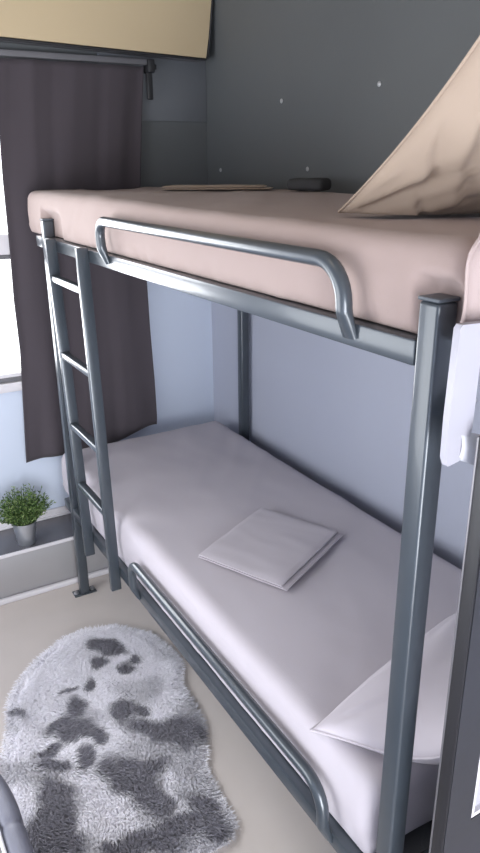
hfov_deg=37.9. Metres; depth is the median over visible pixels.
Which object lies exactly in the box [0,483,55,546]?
potted plant
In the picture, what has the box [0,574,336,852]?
floor
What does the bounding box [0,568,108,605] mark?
baseboard
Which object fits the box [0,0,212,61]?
locker
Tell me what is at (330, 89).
wall
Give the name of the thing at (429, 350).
bunk bed
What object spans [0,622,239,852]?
sheepskin rug
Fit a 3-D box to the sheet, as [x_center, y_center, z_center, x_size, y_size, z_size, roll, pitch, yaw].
[-0.076,-0.849,2.482,0.383,0.016,0.125,1,20,5]
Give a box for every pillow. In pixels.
[310,613,456,764]
[338,35,479,214]
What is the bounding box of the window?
[0,49,156,393]
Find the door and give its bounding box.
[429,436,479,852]
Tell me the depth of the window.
2.78 m
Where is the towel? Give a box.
[440,321,479,466]
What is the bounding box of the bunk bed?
[36,216,460,852]
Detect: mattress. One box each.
[28,187,479,333]
[61,421,461,852]
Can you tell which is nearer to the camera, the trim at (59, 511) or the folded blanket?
the folded blanket
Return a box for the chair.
[0,774,33,852]
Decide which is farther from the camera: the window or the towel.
the window
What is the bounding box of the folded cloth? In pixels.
[287,178,330,190]
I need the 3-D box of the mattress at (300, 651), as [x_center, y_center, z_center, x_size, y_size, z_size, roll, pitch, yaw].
[0.073,0.415,2.359,0.773,0.189,2.034,-12,23,-28]
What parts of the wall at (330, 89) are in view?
panel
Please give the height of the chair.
0.420 m
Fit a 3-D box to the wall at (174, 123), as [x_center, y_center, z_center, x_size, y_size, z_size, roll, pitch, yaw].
[-1.232,-0.549,2.709,2.497,2.620,0.092,-12,23,-28]
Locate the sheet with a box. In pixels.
[162,185,272,189]
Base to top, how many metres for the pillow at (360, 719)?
0.179 m
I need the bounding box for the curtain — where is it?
[0,57,156,462]
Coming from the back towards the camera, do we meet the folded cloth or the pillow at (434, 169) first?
the folded cloth
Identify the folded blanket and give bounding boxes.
[198,507,342,590]
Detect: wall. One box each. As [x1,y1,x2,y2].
[0,42,213,520]
[206,0,479,569]
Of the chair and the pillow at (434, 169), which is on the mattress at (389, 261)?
the pillow at (434, 169)
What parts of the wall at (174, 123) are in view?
panel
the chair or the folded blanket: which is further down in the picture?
the chair
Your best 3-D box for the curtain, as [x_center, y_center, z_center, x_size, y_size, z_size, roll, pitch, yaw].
[-0.659,-0.642,2.934,0.656,1.589,0.027,-13,24,-29]
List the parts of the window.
frame, sill, curtain rail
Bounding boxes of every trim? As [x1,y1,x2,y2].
[0,506,69,530]
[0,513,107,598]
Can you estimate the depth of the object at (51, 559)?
3.03 m

